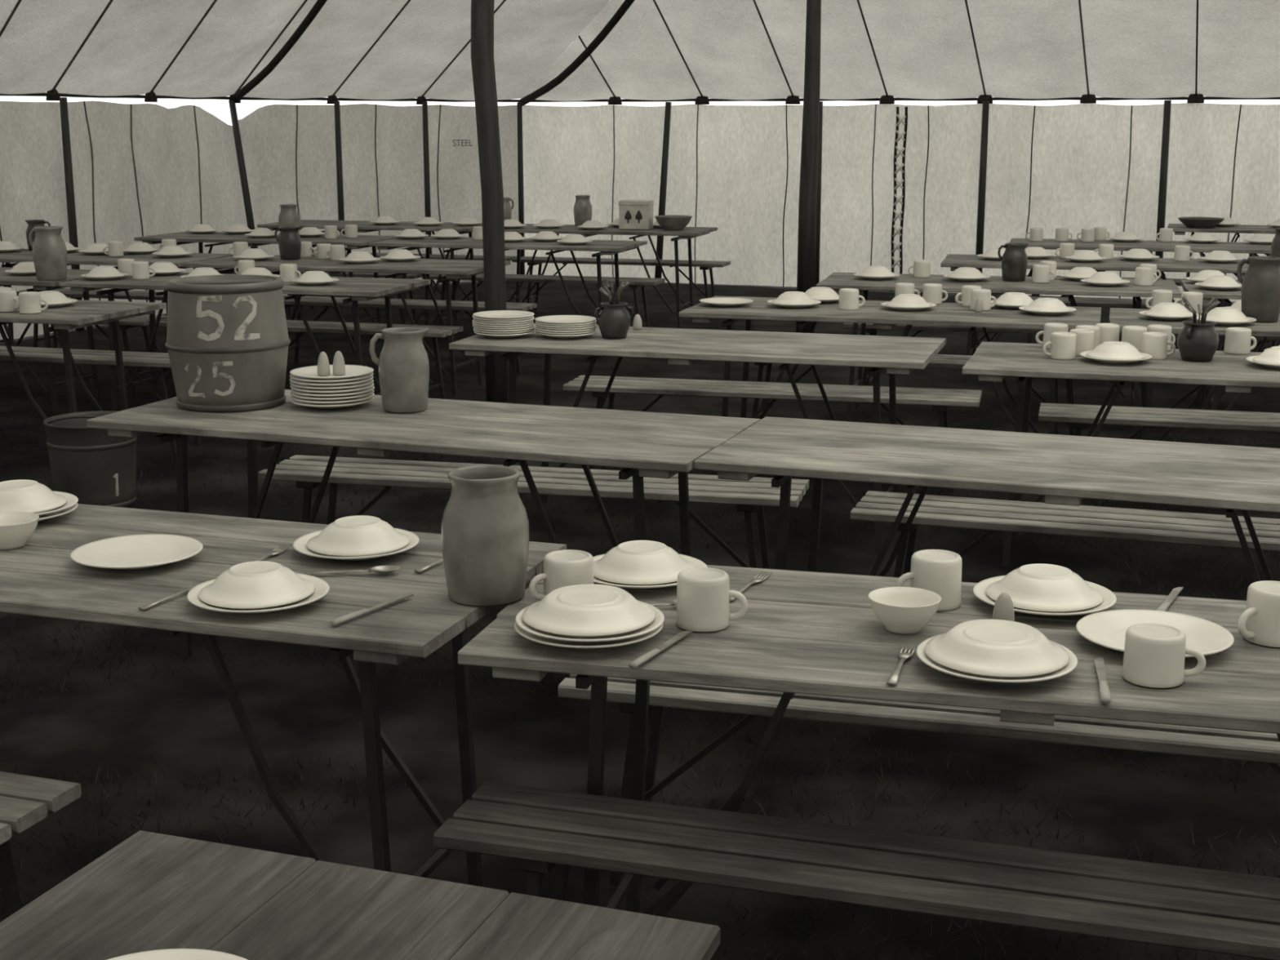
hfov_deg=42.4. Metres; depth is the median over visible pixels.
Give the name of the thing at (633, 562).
bowl
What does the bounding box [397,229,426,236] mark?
bowl
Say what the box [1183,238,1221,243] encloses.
dinner plate
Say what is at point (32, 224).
jug
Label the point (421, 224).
dinner plate
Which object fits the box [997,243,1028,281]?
jug
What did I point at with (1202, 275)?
bowl
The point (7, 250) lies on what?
dinner plate
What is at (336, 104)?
pole
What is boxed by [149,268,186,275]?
dinner plate
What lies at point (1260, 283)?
jug
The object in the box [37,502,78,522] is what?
dinner plate
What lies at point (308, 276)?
bowl
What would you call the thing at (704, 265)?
slatted bench
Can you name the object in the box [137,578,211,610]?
fork
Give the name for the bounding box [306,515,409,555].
bowl
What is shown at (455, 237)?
dinner plate
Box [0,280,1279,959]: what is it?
floor
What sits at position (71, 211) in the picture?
pole
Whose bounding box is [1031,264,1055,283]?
mug
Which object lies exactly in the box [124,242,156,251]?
bowl
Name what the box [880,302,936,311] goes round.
dinner plate
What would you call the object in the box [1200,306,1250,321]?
bowl
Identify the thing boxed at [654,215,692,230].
mixing bowl
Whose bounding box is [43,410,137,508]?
bucket
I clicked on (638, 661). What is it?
table knife
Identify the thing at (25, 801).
slatted bench
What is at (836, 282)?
trestle table
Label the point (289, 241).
jug
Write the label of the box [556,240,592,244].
dinner plate
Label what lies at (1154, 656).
mug
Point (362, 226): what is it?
trestle table
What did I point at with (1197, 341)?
pot
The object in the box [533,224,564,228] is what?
dinner plate
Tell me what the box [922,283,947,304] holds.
mug
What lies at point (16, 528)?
bowl
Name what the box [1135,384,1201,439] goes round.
slatted bench
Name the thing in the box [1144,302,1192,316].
bowl
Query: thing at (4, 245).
bowl
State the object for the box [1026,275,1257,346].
slatted bench
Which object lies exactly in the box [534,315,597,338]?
plate stack
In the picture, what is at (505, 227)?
dinner plate
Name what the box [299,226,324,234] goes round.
bowl
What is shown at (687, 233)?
trestle table
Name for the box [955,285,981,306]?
mug
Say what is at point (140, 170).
wall
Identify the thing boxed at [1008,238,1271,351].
trestle table
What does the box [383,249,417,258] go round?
bowl
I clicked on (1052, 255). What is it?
dinner plate
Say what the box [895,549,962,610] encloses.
mug
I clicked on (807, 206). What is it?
tent pole
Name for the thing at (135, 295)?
slatted bench
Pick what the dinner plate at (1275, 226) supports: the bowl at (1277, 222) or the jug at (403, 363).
the bowl at (1277, 222)
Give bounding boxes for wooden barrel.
[164,274,290,412]
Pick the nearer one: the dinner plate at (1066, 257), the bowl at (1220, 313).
the bowl at (1220, 313)
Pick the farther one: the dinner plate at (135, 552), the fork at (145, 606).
the dinner plate at (135, 552)
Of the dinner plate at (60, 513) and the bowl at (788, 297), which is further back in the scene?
the bowl at (788, 297)
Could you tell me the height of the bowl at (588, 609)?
0.037 m
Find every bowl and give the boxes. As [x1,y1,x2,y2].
[0,240,20,249]
[0,479,66,513]
[0,511,39,549]
[8,262,35,272]
[39,290,72,303]
[64,241,77,249]
[81,243,108,252]
[84,266,124,276]
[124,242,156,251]
[149,262,182,272]
[155,245,189,254]
[184,267,222,277]
[188,224,216,231]
[198,560,315,608]
[224,224,252,231]
[236,248,271,257]
[241,267,275,276]
[247,227,274,235]
[295,271,334,281]
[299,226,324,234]
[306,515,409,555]
[342,251,377,260]
[373,216,397,222]
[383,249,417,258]
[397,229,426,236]
[415,217,440,223]
[433,229,462,236]
[455,217,479,223]
[504,219,523,226]
[504,231,524,239]
[521,583,655,635]
[532,231,560,239]
[536,219,561,226]
[560,234,589,242]
[579,220,605,227]
[593,540,695,584]
[609,217,618,224]
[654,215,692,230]
[772,291,816,304]
[804,286,839,299]
[857,266,895,276]
[867,586,941,634]
[885,293,931,306]
[924,619,1069,676]
[947,267,986,278]
[981,248,1005,257]
[985,563,1103,611]
[991,292,1033,305]
[1023,297,1071,311]
[1025,246,1051,255]
[1063,266,1097,277]
[1068,249,1102,259]
[1084,271,1125,283]
[1086,341,1145,359]
[1111,231,1141,239]
[1121,248,1155,257]
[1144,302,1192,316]
[1186,232,1217,240]
[1190,270,1225,280]
[1199,275,1241,286]
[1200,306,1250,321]
[1202,250,1238,259]
[1220,217,1237,224]
[1228,299,1241,311]
[1247,233,1274,241]
[1253,346,1279,364]
[1269,218,1279,225]
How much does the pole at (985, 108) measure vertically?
1.750 m
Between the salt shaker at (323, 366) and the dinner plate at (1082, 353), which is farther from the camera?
the dinner plate at (1082, 353)
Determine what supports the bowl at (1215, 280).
on the dinner plate at (1222, 288)
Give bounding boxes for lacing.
[889,106,907,291]
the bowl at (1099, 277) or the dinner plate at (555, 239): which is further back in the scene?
the dinner plate at (555, 239)
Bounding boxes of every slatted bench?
[0,346,200,453]
[0,771,81,917]
[16,288,164,348]
[94,315,167,396]
[155,319,462,399]
[216,268,422,324]
[257,454,808,568]
[283,295,537,378]
[315,252,516,297]
[422,273,665,327]
[433,781,1279,959]
[511,256,730,311]
[558,673,1279,886]
[563,375,982,496]
[751,354,1075,435]
[843,322,1145,404]
[850,490,1279,577]
[955,295,1235,355]
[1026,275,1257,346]
[1038,403,1279,439]
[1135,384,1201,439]
[1193,335,1279,409]
[1270,341,1279,347]
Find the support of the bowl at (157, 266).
on the dinner plate at (150, 273)
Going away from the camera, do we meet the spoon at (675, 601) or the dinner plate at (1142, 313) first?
the spoon at (675, 601)
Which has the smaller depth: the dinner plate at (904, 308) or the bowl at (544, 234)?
the dinner plate at (904, 308)
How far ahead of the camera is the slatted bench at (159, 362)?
8.15 m
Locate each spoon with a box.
[302,565,399,575]
[649,599,676,605]
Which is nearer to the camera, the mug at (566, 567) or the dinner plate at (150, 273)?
the mug at (566, 567)
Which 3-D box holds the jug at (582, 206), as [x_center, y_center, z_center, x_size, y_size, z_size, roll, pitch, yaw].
[-0.460,-2.172,13.293,0.149,0.243,0.149,2,13,9]
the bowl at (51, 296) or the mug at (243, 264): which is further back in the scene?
the mug at (243, 264)
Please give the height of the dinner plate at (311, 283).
0.024 m
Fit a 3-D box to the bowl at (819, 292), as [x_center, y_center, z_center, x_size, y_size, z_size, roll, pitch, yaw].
[0.854,-0.885,7.800,0.204,0.047,0.204,0,12,0]
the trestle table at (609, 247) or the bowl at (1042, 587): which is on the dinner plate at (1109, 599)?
the bowl at (1042, 587)
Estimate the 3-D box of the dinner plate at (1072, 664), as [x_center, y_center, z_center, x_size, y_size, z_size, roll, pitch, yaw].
[0.562,0.286,2.604,0.250,0.024,0.250,-8,15,-31]
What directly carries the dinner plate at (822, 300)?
on the trestle table at (946, 314)
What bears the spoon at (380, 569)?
on the trestle table at (40, 577)
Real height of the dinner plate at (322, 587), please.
0.024 m
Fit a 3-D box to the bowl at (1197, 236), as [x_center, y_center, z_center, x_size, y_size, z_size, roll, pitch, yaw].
[3.921,-1.697,11.497,0.204,0.047,0.204,0,12,0]
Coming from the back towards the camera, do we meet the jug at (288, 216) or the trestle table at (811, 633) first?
the jug at (288, 216)
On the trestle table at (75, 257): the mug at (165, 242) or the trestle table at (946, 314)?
the mug at (165, 242)
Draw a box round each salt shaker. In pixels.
[317,351,329,376]
[333,351,345,375]
[632,314,642,329]
[974,297,982,311]
[991,592,1014,621]
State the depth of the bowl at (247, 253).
10.04 m
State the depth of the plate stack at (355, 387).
4.91 m
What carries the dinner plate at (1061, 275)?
on the trestle table at (836, 282)
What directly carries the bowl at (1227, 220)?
on the dinner plate at (1220, 224)
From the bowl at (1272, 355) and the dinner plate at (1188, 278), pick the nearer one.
the bowl at (1272, 355)
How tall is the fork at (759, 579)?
0.007 m
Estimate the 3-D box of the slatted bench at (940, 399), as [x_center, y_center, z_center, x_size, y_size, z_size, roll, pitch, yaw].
[0.570,-0.183,7.252,1.800,0.451,0.300,3,13,13]
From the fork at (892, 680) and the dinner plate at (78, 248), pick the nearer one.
the fork at (892, 680)
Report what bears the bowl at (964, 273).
on the dinner plate at (962, 279)
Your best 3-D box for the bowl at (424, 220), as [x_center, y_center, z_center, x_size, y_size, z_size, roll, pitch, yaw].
[-1.710,-2.095,13.310,0.204,0.047,0.204,0,12,0]
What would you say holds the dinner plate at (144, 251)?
on the trestle table at (75, 257)
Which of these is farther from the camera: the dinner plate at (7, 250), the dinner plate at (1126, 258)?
the dinner plate at (7, 250)
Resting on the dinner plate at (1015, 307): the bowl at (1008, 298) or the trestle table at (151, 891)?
the bowl at (1008, 298)
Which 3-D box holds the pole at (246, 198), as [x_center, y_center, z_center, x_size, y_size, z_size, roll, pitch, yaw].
[-3.462,-2.449,14.541,0.236,1.756,0.064,0,12,0]
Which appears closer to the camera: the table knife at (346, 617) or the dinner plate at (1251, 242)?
the table knife at (346, 617)
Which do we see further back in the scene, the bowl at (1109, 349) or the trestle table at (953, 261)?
the trestle table at (953, 261)
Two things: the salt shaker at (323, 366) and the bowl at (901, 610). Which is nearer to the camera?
the bowl at (901, 610)
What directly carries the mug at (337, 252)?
on the trestle table at (452, 268)
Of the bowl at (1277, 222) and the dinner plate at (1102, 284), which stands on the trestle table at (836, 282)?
the dinner plate at (1102, 284)
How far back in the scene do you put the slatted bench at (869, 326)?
9.33 m
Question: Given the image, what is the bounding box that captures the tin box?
[617,200,653,230]
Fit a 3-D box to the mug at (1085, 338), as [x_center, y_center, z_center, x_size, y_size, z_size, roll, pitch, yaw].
[1.621,-0.507,6.061,0.092,0.090,0.111,2,13,10]
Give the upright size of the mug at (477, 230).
0.090 m
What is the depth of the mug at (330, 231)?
11.86 m
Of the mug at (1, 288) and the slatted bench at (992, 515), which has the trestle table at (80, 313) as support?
the mug at (1, 288)
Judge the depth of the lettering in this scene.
16.17 m
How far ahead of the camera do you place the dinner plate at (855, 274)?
8.84 m
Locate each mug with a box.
[0,287,11,290]
[0,289,19,311]
[18,291,48,314]
[102,240,124,256]
[117,258,134,276]
[131,261,155,279]
[159,239,176,249]
[228,241,248,256]
[234,259,254,274]
[280,263,301,282]
[300,241,314,257]
[313,243,331,259]
[324,225,340,239]
[324,244,345,260]
[340,224,357,238]
[472,226,482,239]
[528,549,594,600]
[675,567,747,631]
[838,288,865,310]
[894,282,919,297]
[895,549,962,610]
[907,259,930,277]
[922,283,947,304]
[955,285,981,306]
[969,288,996,311]
[1025,227,1043,241]
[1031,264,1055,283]
[1035,323,1068,349]
[1040,261,1056,279]
[1042,332,1075,359]
[1054,227,1072,241]
[1054,243,1075,258]
[1069,328,1094,355]
[1075,324,1100,349]
[1076,228,1094,241]
[1093,226,1110,240]
[1093,244,1114,259]
[1095,323,1119,344]
[1121,325,1146,352]
[1121,622,1205,688]
[1133,266,1157,285]
[1139,263,1160,280]
[1140,332,1175,359]
[1145,289,1173,308]
[1146,324,1175,351]
[1155,228,1173,241]
[1173,245,1193,261]
[1173,291,1203,313]
[1223,327,1257,354]
[1238,580,1279,647]
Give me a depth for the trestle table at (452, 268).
9.78 m
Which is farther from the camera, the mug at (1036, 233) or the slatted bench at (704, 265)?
the slatted bench at (704, 265)
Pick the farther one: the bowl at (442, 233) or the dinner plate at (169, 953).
the bowl at (442, 233)
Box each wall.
[0,101,239,339]
[235,103,518,295]
[522,102,1279,302]
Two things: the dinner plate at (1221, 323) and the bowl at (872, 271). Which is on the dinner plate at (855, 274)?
the bowl at (872, 271)
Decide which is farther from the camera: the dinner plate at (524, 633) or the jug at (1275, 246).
the jug at (1275, 246)
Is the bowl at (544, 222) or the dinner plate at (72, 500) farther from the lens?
the bowl at (544, 222)
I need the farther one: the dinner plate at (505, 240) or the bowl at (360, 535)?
the dinner plate at (505, 240)
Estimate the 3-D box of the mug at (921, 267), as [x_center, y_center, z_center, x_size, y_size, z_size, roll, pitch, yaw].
[1.531,-1.154,9.010,0.111,0.090,0.092,-3,13,-14]
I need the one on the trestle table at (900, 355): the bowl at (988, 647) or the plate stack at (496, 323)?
the plate stack at (496, 323)
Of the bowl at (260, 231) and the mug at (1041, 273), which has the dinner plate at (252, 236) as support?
the bowl at (260, 231)
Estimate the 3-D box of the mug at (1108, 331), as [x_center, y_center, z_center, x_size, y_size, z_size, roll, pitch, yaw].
[1.766,-0.543,6.225,0.093,0.090,0.110,12,17,43]
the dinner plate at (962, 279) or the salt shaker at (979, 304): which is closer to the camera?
the salt shaker at (979, 304)
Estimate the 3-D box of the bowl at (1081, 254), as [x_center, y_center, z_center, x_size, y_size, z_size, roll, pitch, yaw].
[2.700,-1.366,9.989,0.204,0.047,0.204,0,12,0]
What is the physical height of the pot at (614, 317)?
0.228 m
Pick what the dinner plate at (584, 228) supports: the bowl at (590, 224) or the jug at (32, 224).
the bowl at (590, 224)
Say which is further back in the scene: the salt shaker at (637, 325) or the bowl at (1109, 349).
the salt shaker at (637, 325)
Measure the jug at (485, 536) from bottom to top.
0.234 m
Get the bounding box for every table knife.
[329,594,413,625]
[628,630,692,668]
[1093,657,1111,703]
[1155,586,1183,611]
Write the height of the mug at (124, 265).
0.090 m
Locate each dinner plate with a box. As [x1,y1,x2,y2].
[0,246,24,252]
[4,269,35,275]
[35,490,78,516]
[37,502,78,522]
[40,298,77,307]
[66,247,80,253]
[70,533,203,569]
[78,249,108,254]
[80,272,128,279]
[106,948,248,959]
[123,248,159,253]
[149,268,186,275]
[151,251,192,257]
[185,229,218,233]
[186,573,329,613]
[221,229,253,234]
[232,254,274,260]
[244,233,279,238]
[290,277,339,285]
[293,528,419,560]
[299,233,324,236]
[339,257,381,263]
[369,221,400,225]
[379,255,420,261]
[394,234,428,239]
[413,222,443,226]
[430,234,465,239]
[452,222,482,226]
[504,224,526,228]
[504,237,528,242]
[514,621,663,648]
[515,602,664,641]
[528,236,564,241]
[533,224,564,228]
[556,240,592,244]
[576,225,608,230]
[592,554,707,589]
[607,222,618,226]
[699,297,753,306]
[766,299,821,307]
[815,294,839,302]
[853,272,899,279]
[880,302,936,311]
[915,634,1078,682]
[943,274,990,281]
[972,575,1116,616]
[977,253,1001,260]
[991,300,1027,309]
[1018,305,1075,315]
[1026,253,1055,258]
[1058,273,1088,280]
[1064,256,1106,262]
[1075,608,1234,657]
[1080,278,1129,286]
[1080,350,1151,364]
[1107,237,1144,242]
[1117,254,1159,261]
[1138,310,1198,320]
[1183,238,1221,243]
[1185,276,1204,282]
[1195,282,1241,290]
[1196,315,1256,325]
[1198,257,1242,262]
[1216,222,1239,226]
[1244,239,1271,244]
[1245,355,1279,368]
[1266,223,1279,227]
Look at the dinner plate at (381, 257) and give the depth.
9.97 m
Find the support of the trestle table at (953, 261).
on the floor
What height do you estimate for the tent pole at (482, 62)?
4.200 m
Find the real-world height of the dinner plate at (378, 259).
0.024 m
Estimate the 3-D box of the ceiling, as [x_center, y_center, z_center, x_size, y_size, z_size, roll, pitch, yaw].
[3.350,-3.811,4.794,19.700,5.069,23.000,0,12,0]
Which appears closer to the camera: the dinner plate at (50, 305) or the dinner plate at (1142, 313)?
the dinner plate at (1142, 313)
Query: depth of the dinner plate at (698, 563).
3.05 m
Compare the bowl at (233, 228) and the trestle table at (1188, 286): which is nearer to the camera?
the trestle table at (1188, 286)
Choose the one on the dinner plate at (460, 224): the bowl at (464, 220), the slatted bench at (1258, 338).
the bowl at (464, 220)
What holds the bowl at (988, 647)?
on the dinner plate at (1072, 664)
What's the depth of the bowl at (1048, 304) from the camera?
7.27 m
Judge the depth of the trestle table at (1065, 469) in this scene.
4.21 m
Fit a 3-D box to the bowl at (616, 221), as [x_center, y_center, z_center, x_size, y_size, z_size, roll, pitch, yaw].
[-0.139,-2.066,13.177,0.204,0.047,0.204,0,12,0]
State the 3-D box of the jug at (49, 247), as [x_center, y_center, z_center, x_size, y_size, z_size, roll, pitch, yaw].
[-3.171,-1.220,8.859,0.174,0.283,0.174,-7,14,-30]
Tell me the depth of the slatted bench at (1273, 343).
10.52 m
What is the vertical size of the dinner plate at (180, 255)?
0.024 m
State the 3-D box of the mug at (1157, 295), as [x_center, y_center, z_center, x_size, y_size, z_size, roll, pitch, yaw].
[2.345,-0.810,7.440,0.110,0.090,0.093,6,14,25]
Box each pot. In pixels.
[594,279,633,339]
[1177,296,1220,362]
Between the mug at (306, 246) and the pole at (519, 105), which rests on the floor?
the pole at (519, 105)
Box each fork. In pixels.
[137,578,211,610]
[253,544,291,561]
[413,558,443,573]
[729,570,772,601]
[886,643,915,685]
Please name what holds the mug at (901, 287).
on the trestle table at (946, 314)
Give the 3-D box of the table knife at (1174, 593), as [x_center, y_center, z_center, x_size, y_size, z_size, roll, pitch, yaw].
[0.944,0.216,2.946,0.016,0.009,0.208,7,14,28]
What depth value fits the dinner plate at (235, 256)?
10.02 m
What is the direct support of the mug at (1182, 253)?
on the trestle table at (953, 261)
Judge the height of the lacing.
1.701 m
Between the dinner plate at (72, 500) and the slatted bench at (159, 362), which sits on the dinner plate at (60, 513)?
the dinner plate at (72, 500)
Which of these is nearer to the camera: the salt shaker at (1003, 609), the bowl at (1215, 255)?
the salt shaker at (1003, 609)
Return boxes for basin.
[1177,217,1224,228]
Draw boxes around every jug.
[25,219,50,250]
[29,226,66,280]
[274,226,301,260]
[278,204,299,235]
[368,327,429,413]
[440,464,529,606]
[503,197,514,220]
[573,195,591,226]
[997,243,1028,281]
[1236,256,1279,322]
[1271,227,1279,257]
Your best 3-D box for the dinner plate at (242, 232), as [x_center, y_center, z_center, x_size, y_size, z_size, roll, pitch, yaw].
[-3.022,-1.866,12.410,0.250,0.024,0.250,-11,16,-41]
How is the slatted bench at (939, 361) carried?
on the floor
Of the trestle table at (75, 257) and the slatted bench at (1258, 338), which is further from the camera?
the trestle table at (75, 257)
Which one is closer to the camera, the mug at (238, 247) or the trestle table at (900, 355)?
the trestle table at (900, 355)
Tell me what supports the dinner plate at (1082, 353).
on the trestle table at (993, 362)
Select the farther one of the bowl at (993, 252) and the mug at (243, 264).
the bowl at (993, 252)
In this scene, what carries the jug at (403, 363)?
on the trestle table at (658, 445)
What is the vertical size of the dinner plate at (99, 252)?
0.024 m
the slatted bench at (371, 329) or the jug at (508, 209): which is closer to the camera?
the slatted bench at (371, 329)
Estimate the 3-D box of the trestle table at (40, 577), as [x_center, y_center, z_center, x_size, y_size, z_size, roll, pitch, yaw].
[-1.120,0.508,3.404,1.829,0.750,0.694,4,13,18]
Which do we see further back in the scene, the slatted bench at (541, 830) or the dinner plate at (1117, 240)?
the dinner plate at (1117, 240)
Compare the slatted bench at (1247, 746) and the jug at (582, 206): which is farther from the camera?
the jug at (582, 206)
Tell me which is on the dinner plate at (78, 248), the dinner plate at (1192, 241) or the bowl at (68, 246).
the bowl at (68, 246)
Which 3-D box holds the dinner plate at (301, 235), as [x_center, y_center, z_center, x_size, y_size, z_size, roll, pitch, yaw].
[-2.420,-1.797,12.096,0.250,0.024,0.250,-2,13,-11]
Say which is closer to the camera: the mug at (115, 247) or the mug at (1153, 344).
the mug at (1153, 344)
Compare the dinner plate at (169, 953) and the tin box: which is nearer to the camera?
the dinner plate at (169, 953)
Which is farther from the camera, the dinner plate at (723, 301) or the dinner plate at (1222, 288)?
the dinner plate at (1222, 288)
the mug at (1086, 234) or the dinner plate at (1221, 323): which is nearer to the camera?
the dinner plate at (1221, 323)
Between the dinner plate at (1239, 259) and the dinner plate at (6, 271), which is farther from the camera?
the dinner plate at (1239, 259)
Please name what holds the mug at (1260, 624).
on the trestle table at (811, 633)
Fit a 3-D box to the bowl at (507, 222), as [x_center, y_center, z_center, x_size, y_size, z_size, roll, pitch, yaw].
[-1.020,-2.031,13.017,0.204,0.047,0.204,0,12,0]
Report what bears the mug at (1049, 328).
on the trestle table at (993, 362)
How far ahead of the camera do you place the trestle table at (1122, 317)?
7.06 m
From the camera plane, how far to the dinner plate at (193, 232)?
12.36 m
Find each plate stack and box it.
[289,364,374,408]
[471,310,534,337]
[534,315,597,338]
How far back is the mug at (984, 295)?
7.44 m
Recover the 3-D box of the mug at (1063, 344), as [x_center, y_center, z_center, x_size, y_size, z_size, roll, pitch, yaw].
[1.522,-0.487,5.968,0.110,0.090,0.093,6,14,25]
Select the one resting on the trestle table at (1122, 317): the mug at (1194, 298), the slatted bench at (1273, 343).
the mug at (1194, 298)
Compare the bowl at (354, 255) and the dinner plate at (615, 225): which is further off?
the dinner plate at (615, 225)
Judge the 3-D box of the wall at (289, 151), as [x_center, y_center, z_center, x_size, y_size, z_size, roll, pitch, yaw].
[-2.415,-2.700,15.731,3.234,1.729,0.165,-11,17,-41]
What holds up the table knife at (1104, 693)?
on the trestle table at (811, 633)
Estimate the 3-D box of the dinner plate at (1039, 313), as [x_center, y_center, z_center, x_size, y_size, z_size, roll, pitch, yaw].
[1.810,-0.751,7.329,0.250,0.024,0.250,-9,15,-35]
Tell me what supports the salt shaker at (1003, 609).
on the trestle table at (811, 633)
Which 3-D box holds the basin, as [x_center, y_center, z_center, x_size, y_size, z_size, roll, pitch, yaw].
[4.447,-2.039,13.080,0.356,0.073,0.356,0,12,0]
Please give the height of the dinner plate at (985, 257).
0.024 m
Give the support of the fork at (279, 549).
on the trestle table at (40, 577)
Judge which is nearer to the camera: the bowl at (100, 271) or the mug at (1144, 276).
the mug at (1144, 276)
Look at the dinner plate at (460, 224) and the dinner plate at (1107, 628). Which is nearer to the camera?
the dinner plate at (1107, 628)
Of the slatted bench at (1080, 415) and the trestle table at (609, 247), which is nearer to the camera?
the slatted bench at (1080, 415)
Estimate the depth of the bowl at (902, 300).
7.43 m
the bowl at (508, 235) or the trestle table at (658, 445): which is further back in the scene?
the bowl at (508, 235)
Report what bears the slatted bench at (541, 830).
on the floor
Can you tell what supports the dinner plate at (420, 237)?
on the trestle table at (609, 247)
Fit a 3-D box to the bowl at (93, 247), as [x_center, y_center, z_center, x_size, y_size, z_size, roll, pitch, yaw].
[-3.459,-1.486,10.534,0.204,0.047,0.204,0,12,0]
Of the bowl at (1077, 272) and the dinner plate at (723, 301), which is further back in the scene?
the bowl at (1077, 272)
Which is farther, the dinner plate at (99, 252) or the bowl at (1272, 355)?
the dinner plate at (99, 252)
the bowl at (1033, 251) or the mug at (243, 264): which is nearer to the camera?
the mug at (243, 264)
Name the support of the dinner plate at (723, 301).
on the trestle table at (946, 314)
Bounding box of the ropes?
[0,0,1279,106]
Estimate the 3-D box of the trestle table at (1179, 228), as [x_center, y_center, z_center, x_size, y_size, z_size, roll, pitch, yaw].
[5.122,-1.620,13.097,1.826,0.750,0.716,4,13,18]
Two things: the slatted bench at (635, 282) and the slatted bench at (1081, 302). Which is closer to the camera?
the slatted bench at (1081, 302)
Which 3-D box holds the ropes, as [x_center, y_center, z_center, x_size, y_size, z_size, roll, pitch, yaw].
[3.349,-3.295,4.900,19.721,4.101,23.015,0,12,0]
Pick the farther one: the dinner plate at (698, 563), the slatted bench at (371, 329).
the slatted bench at (371, 329)
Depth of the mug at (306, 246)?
10.29 m
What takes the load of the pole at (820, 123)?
on the floor
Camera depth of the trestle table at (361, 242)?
11.96 m
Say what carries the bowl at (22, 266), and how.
on the dinner plate at (6, 271)
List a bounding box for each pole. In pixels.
[59,97,84,331]
[228,100,257,248]
[333,101,346,277]
[422,102,432,285]
[471,0,508,403]
[516,102,524,274]
[654,102,671,284]
[795,0,821,333]
[815,101,822,287]
[975,101,989,273]
[1155,100,1171,278]
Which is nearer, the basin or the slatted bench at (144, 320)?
the slatted bench at (144, 320)
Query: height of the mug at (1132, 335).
0.090 m
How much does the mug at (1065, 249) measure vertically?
0.090 m
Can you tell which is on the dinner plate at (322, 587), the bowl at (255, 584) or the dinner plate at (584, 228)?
the bowl at (255, 584)
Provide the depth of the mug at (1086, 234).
11.56 m
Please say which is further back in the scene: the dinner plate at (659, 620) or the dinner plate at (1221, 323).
the dinner plate at (1221, 323)
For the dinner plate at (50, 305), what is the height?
0.024 m
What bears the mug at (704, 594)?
on the trestle table at (811, 633)
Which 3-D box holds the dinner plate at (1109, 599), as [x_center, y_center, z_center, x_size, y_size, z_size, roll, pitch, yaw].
[0.720,0.212,2.940,0.250,0.024,0.250,-1,12,-6]
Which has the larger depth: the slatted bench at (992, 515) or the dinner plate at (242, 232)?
the dinner plate at (242, 232)
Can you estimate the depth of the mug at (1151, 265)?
8.74 m
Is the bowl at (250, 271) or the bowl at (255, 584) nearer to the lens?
the bowl at (255, 584)
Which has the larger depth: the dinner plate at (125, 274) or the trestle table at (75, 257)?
the trestle table at (75, 257)
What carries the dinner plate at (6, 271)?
on the trestle table at (6, 278)
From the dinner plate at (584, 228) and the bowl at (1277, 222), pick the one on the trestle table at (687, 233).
the dinner plate at (584, 228)
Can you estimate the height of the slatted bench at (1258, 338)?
0.451 m
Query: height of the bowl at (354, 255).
0.047 m
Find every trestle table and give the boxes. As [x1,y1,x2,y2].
[0,248,232,382]
[0,267,100,415]
[0,298,166,420]
[0,503,566,886]
[0,830,719,959]
[59,272,430,411]
[86,389,760,715]
[133,231,398,345]
[182,254,510,395]
[257,219,482,320]
[368,236,647,340]
[448,323,946,552]
[457,564,1279,916]
[470,223,717,328]
[679,296,1101,434]
[694,416,1279,724]
[816,272,1181,432]
[940,253,1248,393]
[962,342,1279,567]
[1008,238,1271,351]
[1109,307,1279,442]
[1167,223,1275,277]
[1180,280,1279,437]
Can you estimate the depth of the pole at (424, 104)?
15.90 m
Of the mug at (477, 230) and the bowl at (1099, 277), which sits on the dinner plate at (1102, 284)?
the bowl at (1099, 277)
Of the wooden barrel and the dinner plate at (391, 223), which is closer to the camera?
the wooden barrel
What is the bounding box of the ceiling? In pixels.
[0,0,1279,101]
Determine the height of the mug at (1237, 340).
0.090 m
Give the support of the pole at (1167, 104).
on the floor
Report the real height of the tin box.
0.219 m
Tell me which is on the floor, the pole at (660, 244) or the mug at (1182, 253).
the pole at (660, 244)
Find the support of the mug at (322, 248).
on the trestle table at (452, 268)
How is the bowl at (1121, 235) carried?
on the dinner plate at (1117, 240)
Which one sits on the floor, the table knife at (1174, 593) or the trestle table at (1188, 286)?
the trestle table at (1188, 286)
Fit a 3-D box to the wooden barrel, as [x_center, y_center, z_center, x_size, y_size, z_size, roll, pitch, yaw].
[-1.245,-0.417,4.987,0.367,0.376,0.367,-7,14,-30]
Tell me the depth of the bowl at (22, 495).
3.52 m
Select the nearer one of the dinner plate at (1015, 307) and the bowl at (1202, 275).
the dinner plate at (1015, 307)
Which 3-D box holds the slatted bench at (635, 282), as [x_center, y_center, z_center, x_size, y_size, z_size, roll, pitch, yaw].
[-0.721,-1.282,12.256,1.800,0.451,0.300,4,13,16]
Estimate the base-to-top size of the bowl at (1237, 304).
0.047 m
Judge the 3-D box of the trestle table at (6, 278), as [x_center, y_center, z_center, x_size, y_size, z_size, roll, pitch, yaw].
[-3.890,-0.806,9.387,1.826,0.750,0.697,4,13,16]
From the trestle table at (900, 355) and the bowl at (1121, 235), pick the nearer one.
the trestle table at (900, 355)
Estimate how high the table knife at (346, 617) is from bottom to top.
0.009 m
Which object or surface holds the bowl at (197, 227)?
on the dinner plate at (193, 232)
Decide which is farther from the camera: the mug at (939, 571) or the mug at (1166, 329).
the mug at (1166, 329)
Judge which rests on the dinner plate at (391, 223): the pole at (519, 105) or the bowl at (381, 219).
the bowl at (381, 219)
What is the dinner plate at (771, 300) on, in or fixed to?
on the trestle table at (946, 314)

